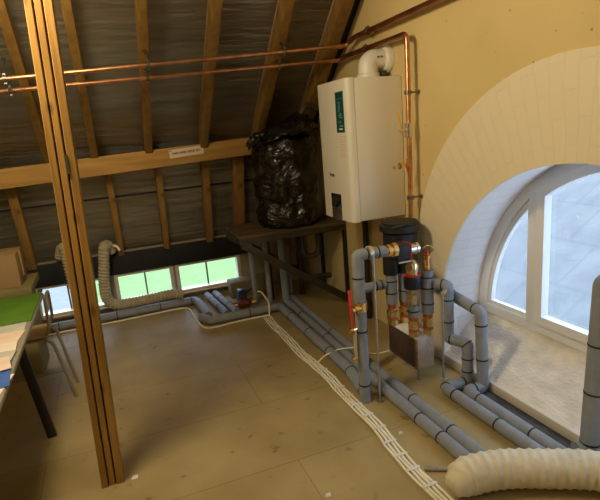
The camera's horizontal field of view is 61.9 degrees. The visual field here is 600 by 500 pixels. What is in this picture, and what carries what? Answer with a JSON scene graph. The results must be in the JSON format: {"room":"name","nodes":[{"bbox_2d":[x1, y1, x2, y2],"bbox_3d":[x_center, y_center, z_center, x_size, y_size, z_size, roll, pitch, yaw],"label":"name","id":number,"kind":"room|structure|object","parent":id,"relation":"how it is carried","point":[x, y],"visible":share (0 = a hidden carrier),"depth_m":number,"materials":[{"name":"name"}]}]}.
{"room":"attic boiler room","nodes":[
{"label":"attic boiler room","id":0,"kind":"room"},
{"bbox_2d":[0,0,332,264],"bbox_3d":[-1.247,-0.931,1.425,4.950,3.385,6.260,-10,14,-20],"label":"ceiling","id":1,"kind":"structure","parent":0,"point":[105,29],"depth_m":4.03,"materials":[{"name":"wood"}]},
{"bbox_2d":[5,187,36,269],"bbox_3d":[-2.407,-0.234,4.309,0.075,0.891,0.390,-10,14,-20],"label":"rafter","id":2,"kind":"object","parent":1,"relation":"attached to","point":[12,194],"visible":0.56,"depth_m":4.29,"materials":[{"name":"brown wood"}]},
{"bbox_2d":[0,0,48,162],"bbox_3d":[-1.663,-1.587,2.626,0.060,2.511,2.872,-10,14,-20],"label":"rafter","id":3,"kind":"object","parent":1,"relation":"attached to","point":[7,26],"visible":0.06,"depth_m":3.24,"materials":[{"name":"brown wood"}]},
{"bbox_2d":[60,0,98,157],"bbox_3d":[-1.339,-1.643,2.745,0.060,2.511,2.872,-10,14,-20],"label":"rafter","id":4,"kind":"object","parent":1,"relation":"attached to","point":[66,5],"visible":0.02,"depth_m":3.35,"materials":[{"name":"brown wood"}]},
{"bbox_2d":[105,174,124,255],"bbox_3d":[-1.698,-0.356,4.568,0.055,0.891,0.390,-10,14,-20],"label":"rafter","id":5,"kind":"object","parent":1,"relation":"attached to","point":[109,182],"visible":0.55,"depth_m":4.53,"materials":[{"name":"brown wood"}]},
{"bbox_2d":[0,179,253,211],"bbox_3d":[-2.233,-0.398,4.376,4.910,0.068,0.051,-10,14,-19],"label":"trim","id":6,"kind":"structure","parent":1,"relation":"attached to","point":[246,179],"depth_m":4.61,"materials":[{"name":"black paint"}]},
{"bbox_2d":[134,0,152,153],"bbox_3d":[-0.935,-1.712,2.892,0.060,2.511,2.872,-10,14,-20],"label":"rafter","id":7,"kind":"object","parent":1,"relation":"attached to","point":[141,16],"visible":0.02,"depth_m":3.55,"materials":[{"name":"brown wood"}]},
{"bbox_2d":[0,129,315,189],"bbox_3d":[-2.147,-0.612,4.054,4.926,0.344,0.130,-10,14,-20],"label":"purlin","id":8,"kind":"object","parent":1,"relation":"attached to","point":[21,176],"visible":0.52,"depth_m":4.23,"materials":[{"name":"brown wood"}]},
{"bbox_2d":[168,145,203,158],"bbox_3d":[-0.995,-0.861,4.385,0.304,0.092,0.009,-10,14,-20],"label":"sign","id":9,"kind":"object","parent":8,"relation":"attached to","point":[188,151],"visible":1,"depth_m":4.38,"materials":[{"name":"beige paper"}]},
{"bbox_2d":[154,167,169,248],"bbox_3d":[-1.303,-0.423,4.712,0.055,0.891,0.390,-10,14,-20],"label":"rafter","id":10,"kind":"object","parent":1,"relation":"attached to","point":[158,172],"visible":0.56,"depth_m":4.68,"materials":[{"name":"brown wood"}]},
{"bbox_2d":[200,161,212,242],"bbox_3d":[-0.905,-0.492,4.857,0.065,0.891,0.390,-10,14,-20],"label":"rafter","id":11,"kind":"object","parent":1,"relation":"attached to","point":[205,170],"visible":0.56,"depth_m":4.82,"materials":[{"name":"brown wood"}]},
{"bbox_2d":[197,0,222,147],"bbox_3d":[-0.495,-1.788,3.053,0.065,2.511,2.872,-10,14,-20],"label":"rafter","id":12,"kind":"object","parent":1,"relation":"attached to","point":[214,7],"visible":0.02,"depth_m":3.71,"materials":[{"name":"brown wood"}]},
{"bbox_2d":[231,156,244,224],"bbox_3d":[-0.613,-0.542,4.964,0.100,0.891,0.390,-10,14,-20],"label":"rafter","id":13,"kind":"object","parent":1,"relation":"attached to","point":[237,163],"visible":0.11,"depth_m":4.89,"materials":[{"name":"brown wood"}]},
{"bbox_2d":[250,0,294,136],"bbox_3d":[-0.031,-1.867,3.223,0.075,2.511,2.872,-10,14,-20],"label":"rafter","id":14,"kind":"object","parent":1,"relation":"attached to","point":[284,8],"visible":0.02,"depth_m":3.88,"materials":[{"name":"brown wood"}]},
{"bbox_2d":[300,0,354,133],"bbox_3d":[0.397,-1.983,3.294,0.100,2.390,2.732,-10,14,-20],"label":"rafter","id":15,"kind":"object","parent":1,"relation":"attached to","point":[340,10],"visible":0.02,"depth_m":3.90,"materials":[{"name":"brown wood"}]},
{"bbox_2d":[0,0,443,81],"bbox_3d":[-1.389,-0.845,1.934,4.805,0.393,2.459,-10,14,-20],"label":"copper pipe","id":16,"kind":"object","parent":15,"relation":"attached to","point":[428,3],"visible":1,"depth_m":3.35,"materials":[{"name":"orange metal"}]},
{"bbox_2d":[1,57,7,83],"bbox_3d":[-1.825,-1.108,3.088,0.027,0.172,0.148,-10,14,-20],"label":"clip","id":17,"kind":"object","parent":16,"relation":"attached to","point":[4,76],"visible":0.99,"depth_m":3.05,"materials":[{"name":"silver metal"}]},
{"bbox_2d":[142,49,149,69],"bbox_3d":[-1.031,-1.279,3.357,0.027,0.141,0.122,-10,14,-20],"label":"clip","id":18,"kind":"object","parent":16,"relation":"attached to","point":[144,51],"visible":0.99,"depth_m":3.33,"materials":[{"name":"silver metal"}]},
{"bbox_2d":[279,42,286,55],"bbox_3d":[-0.125,-1.473,3.663,0.027,0.107,0.092,-10,14,-20],"label":"clip","id":19,"kind":"object","parent":16,"relation":"attached to","point":[284,49],"visible":0.98,"depth_m":3.64,"materials":[{"name":"silver metal"}]},
{"bbox_2d":[25,235,309,323],"bbox_3d":[-2.208,0.394,4.681,4.950,0.620,0.001,-10,14,-20],"label":"wall","id":20,"kind":"structure","parent":0,"point":[244,258],"depth_m":5.27,"materials":[{"name":"paint"}]},
{"bbox_2d":[36,278,111,317],"bbox_3d":[-2.137,0.437,4.750,0.649,0.300,0.082,-10,14,-20],"label":"window","id":21,"kind":"structure","parent":20,"relation":"in","point":[101,305],"depth_m":4.70,"materials":[{"name":"beige paint"}]},
{"bbox_2d":[42,285,226,321],"bbox_3d":[-2.503,0.673,4.586,4.250,0.020,0.038,-10,14,-20],"label":"trim","id":22,"kind":"structure","parent":20,"relation":"attached to","point":[222,286],"depth_m":5.06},
{"bbox_2d":[26,237,247,288],"bbox_3d":[-2.529,0.269,4.509,4.280,0.205,0.028,-10,14,-20],"label":"trim","id":23,"kind":"structure","parent":20,"relation":"attached to","point":[52,274],"depth_m":4.89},
{"bbox_2d":[114,266,175,299],"bbox_3d":[-1.535,0.334,4.970,0.559,0.300,0.082,-10,14,-20],"label":"window","id":24,"kind":"structure","parent":20,"relation":"in","point":[171,272],"depth_m":4.93,"materials":[{"name":"beige paint"}]},
{"bbox_2d":[175,254,241,291],"bbox_3d":[-0.945,0.233,5.185,0.667,0.300,0.082,-10,14,-20],"label":"window","id":25,"kind":"structure","parent":20,"relation":"in","point":[237,257],"depth_m":5.17,"materials":[{"name":"beige paint"}]},
{"bbox_2d":[0,279,599,499],"bbox_3d":[-1.051,1.277,1.926,4.950,0.001,6.200,-10,14,-20],"label":"floor","id":26,"kind":"structure","parent":0,"point":[231,411],"depth_m":2.87,"materials":[{"name":"beige wood"}]},
{"bbox_2d":[0,272,49,382],"bbox_3d":[-2.272,0.609,3.657,0.730,0.690,0.460,-10,14,-20],"label":"armchair","id":27,"kind":"object","parent":26,"relation":"on","point":[38,352],"visible":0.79,"depth_m":3.62,"materials":[{"name":"brown fabric"}]},
{"bbox_2d":[0,246,27,289],"bbox_3d":[-2.272,0.155,3.553,0.545,0.234,0.320,-10,14,-20],"label":"cardboard box","id":28,"kind":"object","parent":27,"relation":"on","point":[13,272],"visible":1,"depth_m":3.49,"materials":[{"name":"brown cardboard"}]},
{"bbox_2d":[0,293,56,438],"bbox_3d":[-1.550,0.985,1.721,1.078,0.747,2.900,-10,14,-20],"label":"folding table","id":29,"kind":"object","parent":26,"relation":"on","point":[21,357],"visible":0.52,"depth_m":2.76,"materials":[{"name":"beige"}]},
{"bbox_2d":[0,359,11,388],"bbox_3d":[-1.287,0.509,1.991,0.240,0.002,0.340,-11,15,-26],"label":"folder","id":30,"kind":"object","parent":29,"relation":"on","point":[5,374],"visible":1,"depth_m":1.97,"materials":[{"name":"blue plastic"}]},
{"bbox_2d":[0,356,10,370],"bbox_3d":[-1.296,0.488,2.049,0.190,0.002,0.150,-13,16,-31],"label":"paper sheet","id":31,"kind":"object","parent":30,"relation":"on","point":[5,364],"visible":1,"depth_m":2.08,"materials":[{"name":"white paper"}]},
{"bbox_2d":[0,349,16,359],"bbox_3d":[-1.350,0.472,2.145,0.220,0.002,0.120,-9,14,-17],"label":"paper sheet","id":32,"kind":"object","parent":30,"relation":"on","point":[10,353],"visible":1,"depth_m":2.19,"materials":[{"name":"white paper"}]},
{"bbox_2d":[0,341,17,351],"bbox_3d":[-1.419,0.464,2.214,0.290,0.002,0.140,-11,15,-24],"label":"paper sheet","id":33,"kind":"object","parent":29,"relation":"on","point":[9,346],"visible":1,"depth_m":2.27,"materials":[{"name":"white paper"}]},
{"bbox_2d":[0,330,24,344],"bbox_3d":[-1.460,0.435,2.357,0.260,0.002,0.200,-8,14,-14],"label":"paper sheet","id":34,"kind":"object","parent":29,"relation":"on","point":[5,338],"visible":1,"depth_m":2.40,"materials":[{"name":"beige paper"}]},
{"bbox_2d":[0,322,26,333],"bbox_3d":[-1.526,0.417,2.469,0.306,0.002,0.200,-10,14,-20],"label":"paper sheet","id":35,"kind":"object","parent":29,"relation":"on","point":[19,326],"visible":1,"depth_m":2.53,"materials":[{"name":"beige paper"}]},
{"bbox_2d":[0,292,41,326],"bbox_3d":[-1.992,0.399,2.692,1.042,0.008,0.555,-10,14,-20],"label":"cutting mat","id":36,"kind":"object","parent":29,"relation":"on","point":[17,309],"visible":1,"depth_m":2.82,"materials":[{"name":"green plastic"}]},
{"bbox_2d":[0,290,79,414],"bbox_3d":[-1.778,0.648,3.304,0.477,0.702,0.302,-10,14,-20],"label":"chair","id":37,"kind":"object","parent":26,"relation":"on","point":[40,332],"visible":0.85,"depth_m":3.27,"materials":[{"name":"brown"}]},
{"bbox_2d":[23,0,123,487],"bbox_3d":[-1.015,-0.493,2.109,0.207,3.340,0.128,-10,14,-20],"label":"wooden post","id":38,"kind":"object","parent":26,"relation":"on","point":[40,14],"visible":1,"depth_m":2.15,"materials":[{"name":"brown wood"}]},
{"bbox_2d":[49,297,212,332],"bbox_3d":[-2.148,0.751,4.324,2.708,0.085,0.574,-10,14,-20],"label":"insulated pipe","id":39,"kind":"object","parent":26,"relation":"on","point":[69,324],"visible":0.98,"depth_m":4.75,"materials":[{"name":"grey plastic"}]},
{"bbox_2d":[54,243,69,288],"bbox_3d":[-2.062,0.265,4.547,0.301,0.691,0.152,-2,14,11],"label":"hose","id":40,"kind":"object","parent":39,"relation":"on","point":[59,254],"visible":0.29,"depth_m":4.46,"materials":[{"name":"beige plastic"}]},
{"bbox_2d":[98,240,182,309],"bbox_3d":[-1.537,0.202,4.768,0.759,0.685,0.217,-10,14,-20],"label":"hose","id":41,"kind":"object","parent":39,"relation":"on","point":[105,248],"visible":1,"depth_m":4.65,"materials":[{"name":"beige plastic"}]},
{"bbox_2d":[48,307,268,335],"bbox_3d":[-1.904,0.722,4.497,3.237,0.023,0.632,-6,14,-6],"label":"cable","id":42,"kind":"object","parent":26,"relation":"on","point":[202,326],"visible":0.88,"depth_m":4.53,"materials":[{"name":"beige plastic"}]},
{"bbox_2d":[203,292,229,313],"bbox_3d":[-0.807,0.520,4.824,0.073,0.073,0.672,-11,15,-24],"label":"insulated pipe","id":43,"kind":"object","parent":26,"relation":"on","point":[222,309],"visible":0.94,"depth_m":4.76,"materials":[{"name":"grey plastic"}]},
{"bbox_2d":[212,290,239,311],"bbox_3d":[-0.724,0.506,4.854,0.073,0.073,0.672,-11,15,-24],"label":"insulated pipe","id":44,"kind":"object","parent":26,"relation":"on","point":[215,293],"visible":0.87,"depth_m":4.80,"materials":[{"name":"grey plastic"}]},
{"bbox_2d":[232,288,255,309],"bbox_3d":[-0.547,0.467,4.772,0.224,0.165,0.175,-10,14,-20],"label":"pump","id":45,"kind":"object","parent":26,"relation":"on","point":[243,302],"visible":0.95,"depth_m":4.74,"materials":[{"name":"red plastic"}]},
{"bbox_2d":[227,272,266,298],"bbox_3d":[-0.526,0.366,5.184,0.420,0.165,0.180,-10,14,-20],"label":"box","id":46,"kind":"object","parent":26,"relation":"on","point":[233,284],"visible":0.61,"depth_m":5.11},
{"bbox_2d":[248,244,258,305],"bbox_3d":[-0.448,0.195,4.742,0.048,0.690,0.048,-10,14,-20],"label":"pipe","id":47,"kind":"object","parent":26,"relation":"on","point":[251,257],"visible":0.66,"depth_m":4.74,"materials":[{"name":"grey plastic"}]},
{"bbox_2d":[257,291,269,315],"bbox_3d":[-0.342,0.485,4.646,0.061,0.139,0.430,-10,14,-20],"label":"cable","id":48,"kind":"object","parent":26,"relation":"on","point":[257,291],"visible":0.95,"depth_m":4.56,"materials":[{"name":"beige plastic"}]},
{"bbox_2d":[262,242,272,303],"bbox_3d":[-0.300,0.207,4.639,0.048,0.690,0.048,-10,14,-20],"label":"pipe","id":49,"kind":"object","parent":26,"relation":"on","point":[264,244],"visible":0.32,"depth_m":4.63,"materials":[{"name":"grey plastic"}]},
{"bbox_2d":[267,242,274,299],"bbox_3d":[-0.307,0.149,4.866,0.056,0.698,0.056,-10,14,-20],"label":"pipe","id":50,"kind":"object","parent":26,"relation":"on","point":[267,242],"visible":0.25,"depth_m":4.87,"materials":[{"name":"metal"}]},
{"bbox_2d":[198,302,359,394],"bbox_3d":[-0.223,0.723,3.775,0.785,0.082,1.858,-10,14,-20],"label":"insulated pipe","id":51,"kind":"object","parent":26,"relation":"on","point":[350,371],"visible":0.98,"depth_m":4.12,"materials":[{"name":"grey plastic"}]},
{"bbox_2d":[225,214,349,300],"bbox_3d":[-0.123,0.125,4.687,0.987,0.758,0.610,-10,14,-20],"label":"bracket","id":52,"kind":"object","parent":26,"relation":"on","point":[245,234],"visible":0.81,"depth_m":4.43,"materials":[{"name":"brown wood"}]},
{"bbox_2d":[246,102,321,228],"bbox_3d":[-0.121,-0.747,4.426,0.645,1.046,0.634,-5,13,-2],"label":"garbage bag","id":53,"kind":"object","parent":52,"relation":"on","point":[285,183],"visible":1,"depth_m":4.26,"materials":[{"name":"black plastic"}]},
{"bbox_2d":[284,238,331,278],"bbox_3d":[0.076,0.060,4.671,0.438,0.491,0.052,-10,14,-20],"label":"pipe","id":54,"kind":"object","parent":52,"relation":"attached to","point":[286,241],"visible":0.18,"depth_m":4.58,"materials":[{"name":"metal"}]},
{"bbox_2d":[299,233,320,258],"bbox_3d":[0.097,-0.047,4.614,0.212,0.261,0.052,-10,14,-20],"label":"pipe","id":55,"kind":"object","parent":52,"relation":"hanging from","point":[317,252],"visible":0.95,"depth_m":4.61,"materials":[{"name":"metal"}]},
{"bbox_2d":[295,237,304,294],"bbox_3d":[-0.003,0.102,4.956,0.056,0.698,0.056,-10,14,-20],"label":"pipe","id":56,"kind":"object","parent":26,"relation":"on","point":[298,254],"visible":0.66,"depth_m":4.94,"materials":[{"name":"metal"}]},
{"bbox_2d":[319,347,389,361],"bbox_3d":[0.456,0.712,3.565,0.690,0.089,0.040,-8,14,-12],"label":"cable","id":57,"kind":"object","parent":26,"relation":"on","point":[346,347],"visible":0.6,"depth_m":3.52,"materials":[{"name":"beige plastic"}]},
{"bbox_2d":[264,316,453,499],"bbox_3d":[0.233,0.868,3.147,0.108,0.015,2.881,-10,14,-20],"label":"cable bundle","id":58,"kind":"object","parent":26,"relation":"on","point":[371,415],"visible":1,"depth_m":2.75,"materials":[{"name":"beige plastic"}]},
{"bbox_2d":[362,220,372,318],"bbox_3d":[0.557,0.115,4.152,0.048,0.955,0.048,-10,14,-20],"label":"pipe","id":59,"kind":"object","parent":26,"relation":"on","point":[364,223],"visible":0.66,"depth_m":4.15,"materials":[{"name":"black paint"}]},
{"bbox_2d":[351,245,387,403],"bbox_3d":[0.415,0.437,2.894,0.212,0.935,0.081,-10,14,-20],"label":"insulated pipe","id":60,"kind":"object","parent":26,"relation":"on","point":[357,257],"visible":0.92,"depth_m":2.83,"materials":[{"name":"grey plastic"}]},
{"bbox_2d":[349,327,357,361],"bbox_3d":[0.312,0.539,2.860,0.058,0.210,0.034,-14,16,-34],"label":"tap","id":61,"kind":"object","parent":60,"relation":"attached to","point":[352,331],"visible":0.96,"depth_m":2.85,"materials":[{"name":"gold metal"}]},
{"bbox_2d":[347,290,366,328],"bbox_3d":[0.316,0.316,2.820,0.145,0.225,0.081,-15,17,-36],"label":"valve","id":62,"kind":"object","parent":60,"relation":"attached to","point":[357,308],"visible":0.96,"depth_m":2.78,"materials":[{"name":"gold metal"}]},
{"bbox_2d":[379,217,420,275],"bbox_3d":[0.648,-0.034,3.307,0.306,0.331,0.269,-10,14,-20],"label":"canister","id":63,"kind":"object","parent":60,"relation":"attached to","point":[406,229],"visible":0.71,"depth_m":3.20,"materials":[{"name":"black plastic"}]},
{"bbox_2d":[385,238,420,263],"bbox_3d":[0.570,-0.019,3.012,0.305,0.128,0.361,-10,14,-20],"label":"valve","id":64,"kind":"object","parent":63,"relation":"attached to","point":[399,250],"visible":0.97,"depth_m":2.88,"materials":[{"name":"black plastic"}]},
{"bbox_2d":[412,242,420,254],"bbox_3d":[0.663,-0.007,2.946,0.062,0.072,0.072,-10,14,-20],"label":"outlet","id":65,"kind":"object","parent":64,"relation":"attached to","point":[416,249],"depth_m":2.92,"materials":[{"name":"silver metal"}]},
{"bbox_2d":[277,239,469,458],"bbox_3d":[0.301,0.438,3.467,0.082,0.690,2.729,-9,14,-19],"label":"insulated pipe","id":66,"kind":"object","parent":26,"relation":"on","point":[441,437],"visible":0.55,"depth_m":2.98,"materials":[{"name":"grey plastic"}]},
{"bbox_2d":[365,279,386,351],"bbox_3d":[0.467,0.472,3.268,0.220,0.547,0.067,-10,14,-20],"label":"insulated pipe","id":67,"kind":"object","parent":66,"relation":"on","point":[380,284],"visible":0.32,"depth_m":3.20,"materials":[{"name":"grey plastic"}]},
{"bbox_2d":[365,246,383,402],"bbox_3d":[0.427,0.437,2.883,0.040,0.943,0.096,-10,14,-20],"label":"support rod","id":68,"kind":"object","parent":26,"relation":"on","point":[372,252],"visible":0.88,"depth_m":2.84,"materials":[{"name":"metal"}]},
{"bbox_2d":[287,272,486,452],"bbox_3d":[0.363,0.418,3.526,0.080,0.690,2.859,-9,14,-19],"label":"insulated pipe","id":69,"kind":"object","parent":26,"relation":"on","point":[451,429],"visible":0.56,"depth_m":2.95,"materials":[{"name":"grey plastic"}]},
{"bbox_2d":[388,320,433,379],"bbox_3d":[0.723,0.652,3.276,0.135,0.295,0.337,-10,14,-20],"label":"heat exchanger","id":70,"kind":"object","parent":26,"relation":"on","point":[418,352],"visible":0.81,"depth_m":3.15,"materials":[{"name":"brown metal"}]},
{"bbox_2d":[387,304,397,325],"bbox_3d":[0.613,0.424,3.311,0.070,0.152,0.070,-4,13,2],"label":"brass union","id":71,"kind":"object","parent":70,"relation":"on","point":[392,312],"visible":0.96,"depth_m":3.29,"materials":[{"name":"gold metal"}]},
{"bbox_2d":[385,275,397,304],"bbox_3d":[0.598,0.253,3.270,0.079,0.199,0.079,-10,14,-20],"label":"insulated riser","id":72,"kind":"object","parent":71,"relation":"on","point":[391,290],"visible":0.9,"depth_m":3.24,"materials":[{"name":"grey plastic"}]},
{"bbox_2d":[399,302,408,322],"bbox_3d":[0.702,0.409,3.344,0.070,0.152,0.070,-4,13,2],"label":"brass union","id":73,"kind":"object","parent":70,"relation":"on","point":[404,318],"visible":0.64,"depth_m":3.32,"materials":[{"name":"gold metal"}]},
{"bbox_2d":[398,273,406,301],"bbox_3d":[0.687,0.238,3.302,0.079,0.199,0.079,-10,14,-20],"label":"insulated riser","id":74,"kind":"object","parent":73,"relation":"on","point":[402,296],"visible":0.51,"depth_m":3.28,"materials":[{"name":"grey plastic"}]},
{"bbox_2d":[408,317,419,337],"bbox_3d":[0.708,0.473,3.107,0.070,0.137,0.070,-4,13,2],"label":"brass union","id":75,"kind":"object","parent":70,"relation":"on","point":[413,324],"visible":0.91,"depth_m":3.08,"materials":[{"name":"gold metal"}]},
{"bbox_2d":[403,259,421,317],"bbox_3d":[0.688,0.231,3.048,0.110,0.360,0.112,-10,14,-20],"label":"valve","id":76,"kind":"object","parent":75,"relation":"on","point":[412,278],"visible":0.93,"depth_m":3.01,"materials":[{"name":"gold metal"}]},
{"bbox_2d":[422,314,433,335],"bbox_3d":[0.801,0.458,3.125,0.070,0.142,0.070,-4,13,2],"label":"brass union","id":77,"kind":"object","parent":70,"relation":"on","point":[427,321],"visible":0.95,"depth_m":3.10,"materials":[{"name":"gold metal"}]},
{"bbox_2d":[421,269,433,314],"bbox_3d":[0.784,0.255,3.076,0.079,0.276,0.079,-10,14,-20],"label":"insulated riser","id":78,"kind":"object","parent":77,"relation":"on","point":[427,290],"visible":0.88,"depth_m":3.05,"materials":[{"name":"grey plastic"}]},
{"bbox_2d":[422,245,433,270],"bbox_3d":[0.772,0.043,3.032,0.052,0.157,0.078,8,18,42],"label":"air vent","id":79,"kind":"object","parent":78,"relation":"on","point":[426,256],"visible":1,"depth_m":3.02,"materials":[{"name":"gold metal"}]},
{"bbox_2d":[424,466,447,470],"bbox_3d":[0.665,1.022,2.336,0.161,0.021,0.022,-3,14,9],"label":"pipe offcut","id":80,"kind":"object","parent":26,"relation":"on","point":[426,468],"visible":0.66,"depth_m":2.33,"materials":[{"name":"metal"}]},
{"bbox_2d":[433,278,545,448],"bbox_3d":[1.029,0.583,2.669,0.235,0.661,1.016,-10,14,-20],"label":"insulated pipe","id":81,"kind":"object","parent":26,"relation":"on","point":[450,388],"visible":0.88,"depth_m":2.96,"materials":[{"name":"grey plastic"}]},
{"bbox_2d":[441,288,448,380],"bbox_3d":[0.864,0.504,2.989,0.036,0.550,0.125,2,15,27],"label":"support rod","id":82,"kind":"object","parent":81,"relation":"on","point":[445,290],"visible":1,"depth_m":2.94,"materials":[{"name":"metal"}]},
{"bbox_2d":[433,278,565,448],"bbox_3d":[1.046,0.582,2.809,0.186,0.593,1.369,-10,14,-20],"label":"insulated pipe","id":83,"kind":"object","parent":26,"relation":"on","point":[475,390],"visible":0.67,"depth_m":2.87,"materials":[{"name":"grey plastic"}]},
{"bbox_2d":[445,447,599,497],"bbox_3d":[1.310,0.992,1.909,1.410,0.175,0.530,6,17,39],"label":"hose","id":84,"kind":"object","parent":26,"relation":"on","point":[473,474],"visible":1,"depth_m":2.11,"materials":[{"name":"beige plastic"}]},
{"bbox_2d":[483,389,571,448],"bbox_3d":[1.346,0.976,2.331,0.135,0.004,1.580,-10,14,-20],"label":"trim","id":85,"kind":"structure","parent":26,"relation":"on","point":[521,414],"depth_m":2.67,"materials":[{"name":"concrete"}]},
{"bbox_2d":[570,275,599,450],"bbox_3d":[1.352,0.529,2.106,0.148,0.950,0.369,-10,14,-20],"label":"insulated pipe","id":86,"kind":"object","parent":85,"relation":"on","point":[589,438],"visible":0.84,"depth_m":2.22,"materials":[{"name":"grey plastic"}]},
{"bbox_2d":[307,0,599,324],"bbox_3d":[1.072,-1.044,2.331,0.001,3.965,6.260,-10,14,-20],"label":"wall","id":87,"kind":"structure","parent":0,"point":[460,50],"depth_m":2.96,"materials":[{"name":"yellow paint"}]},
{"bbox_2d":[0,32,412,217],"bbox_3d":[-1.668,-0.499,2.850,4.798,1.171,0.994,-10,14,-20],"label":"copper pipe","id":88,"kind":"object","parent":87,"relation":"attached to","point":[404,35],"visible":0.98,"depth_m":3.35,"materials":[{"name":"orange metal"}]},
{"bbox_2d":[8,75,13,95],"bbox_3d":[-1.864,-1.060,3.217,0.027,0.134,0.115,-10,14,-20],"label":"clip","id":89,"kind":"object","parent":88,"relation":"on","point":[10,91],"visible":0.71,"depth_m":3.18,"materials":[{"name":"silver metal"}]},
{"bbox_2d":[143,68,149,82],"bbox_3d":[-1.070,-1.224,3.490,0.027,0.109,0.094,-10,14,-20],"label":"clip","id":90,"kind":"object","parent":88,"relation":"attached to","point":[144,69],"visible":0.86,"depth_m":3.46,"materials":[{"name":"silver metal"}]},
{"bbox_2d":[275,59,281,69],"bbox_3d":[-0.165,-1.410,3.802,0.027,0.082,0.070,-10,14,-20],"label":"clip","id":91,"kind":"object","parent":88,"relation":"attached to","point":[277,61],"visible":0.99,"depth_m":3.78,"materials":[{"name":"silver metal"}]},
{"bbox_2d":[393,162,409,168],"bbox_3d":[0.659,-0.545,3.237,0.134,0.044,0.044,-12,15,-29],"label":"tap","id":92,"kind":"object","parent":88,"relation":"attached to","point":[402,165],"visible":1,"depth_m":3.22,"materials":[{"name":"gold metal"}]},
{"bbox_2d":[396,111,412,136],"bbox_3d":[0.665,-0.805,3.199,0.114,0.165,0.052,-10,14,-20],"label":"valve","id":93,"kind":"object","parent":88,"relation":"attached to","point":[407,129],"visible":1,"depth_m":3.19,"materials":[{"name":"silver metal"}]},
{"bbox_2d":[313,0,359,129],"bbox_3d":[0.478,-1.984,3.457,0.040,2.376,2.733,-10,14,-20],"label":"trim","id":94,"kind":"structure","parent":87,"relation":"attached to","point":[356,2],"depth_m":3.95,"materials":[{"name":"black paint"}]},
{"bbox_2d":[317,75,404,222],"bbox_3d":[0.421,-0.716,3.597,0.445,0.957,0.480,-10,14,-20],"label":"boiler","id":95,"kind":"object","parent":87,"relation":"attached to","point":[362,141],"visible":1,"depth_m":3.40,"materials":[{"name":"beige metal"}]},
{"bbox_2d":[357,45,393,76],"bbox_3d":[0.498,-1.289,3.433,0.231,0.220,0.184,-10,14,-20],"label":"flue elbow","id":96,"kind":"object","parent":95,"relation":"on","point":[381,59],"visible":0.89,"depth_m":3.38,"materials":[{"name":"white plastic"}]},
{"bbox_2d":[364,26,376,35],"bbox_3d":[0.496,-1.550,3.532,0.090,0.062,0.028,-10,14,-20],"label":"clip","id":97,"kind":"object","parent":87,"relation":"attached to","point":[366,27],"visible":0.6,"depth_m":3.52,"materials":[{"name":"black metal"}]},
{"bbox_2d":[404,90,419,94],"bbox_3d":[0.710,-1.002,3.177,0.107,0.062,0.048,-10,14,-20],"label":"clip","id":98,"kind":"object","parent":87,"relation":"attached to","point":[406,91],"visible":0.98,"depth_m":3.16,"materials":[{"name":"silver metal"}]},
{"bbox_2d":[407,194,422,199],"bbox_3d":[0.763,-0.353,3.332,0.111,0.062,0.048,-10,14,-20],"label":"clip","id":99,"kind":"object","parent":87,"relation":"attached to","point":[420,195],"visible":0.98,"depth_m":3.31,"materials":[{"name":"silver metal"}]},
{"bbox_2d":[445,164,557,351],"bbox_3d":[1.497,0.217,2.292,0.360,1.410,2.212,-10,14,-20],"label":"window reveal","id":100,"kind":"structure","parent":87,"relation":"attached to","point":[464,270],"depth_m":3.15,"materials":[{"name":"white paint"}]},
{"bbox_2d":[417,46,599,359],"bbox_3d":[1.252,0.039,2.330,0.016,1.836,2.460,-10,14,-20],"label":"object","id":101,"kind":"structure","parent":87,"relation":"attached to","point":[546,112],"depth_m":2.53,"materials":[{"name":"beige paint"}]},
{"bbox_2d":[444,353,579,440],"bbox_3d":[1.335,0.909,2.499,0.029,0.058,1.964,-10,14,-20],"label":"trim","id":102,"kind":"structure","parent":87,"relation":"attached to","point":[571,434],"depth_m":2.72,"materials":[{"name":"paint"}]},
{"bbox_2d":[445,311,586,431],"bbox_3d":[1.480,0.728,2.520,0.320,0.275,2.174,-10,14,-20],"label":"window sill","id":103,"kind":"structure","parent":87,"relation":"attached to","point":[547,373],"depth_m":2.85,"materials":[{"name":"beige stone"}]},
{"bbox_2d":[479,164,599,353],"bbox_3d":[1.602,0.044,2.299,0.075,1.155,2.272,-10,14,-20],"label":"window","id":104,"kind":"structure","parent":87,"relation":"in","point":[535,200],"depth_m":2.88,"materials":[{"name":"white paint"}]},
{"label":"outside","id":105,"kind":"structure","parent":0,"visible":0},
{"bbox_2d":[42,286,71,312],"bbox_3d":[-15.323,-1.135,29.822,5.150,0.030,54.000,-10,14,-20],"label":"driveway","id":106,"kind":"structure","parent":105,"point":[59,296],"depth_m":15.90,"materials":[{"name":"white"}]},
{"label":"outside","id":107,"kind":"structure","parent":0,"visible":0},
{"bbox_2d":[95,257,236,302],"bbox_3d":[-7.779,-6.102,47.945,100.000,0.001,84.600,-10,14,-20],"label":"lawn","id":108,"kind":"structure","parent":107,"point":[133,285],"depth_m":17.25,"materials":[{"name":"green plant"}]},
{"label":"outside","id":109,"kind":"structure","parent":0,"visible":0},
{"bbox_2d":[495,173,599,330],"bbox_3d":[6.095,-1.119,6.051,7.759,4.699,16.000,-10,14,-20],"label":"window glass","id":110,"kind":"structure","parent":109,"point":[574,266],"depth_m":7.13,"materials":[{"name":"glass"}]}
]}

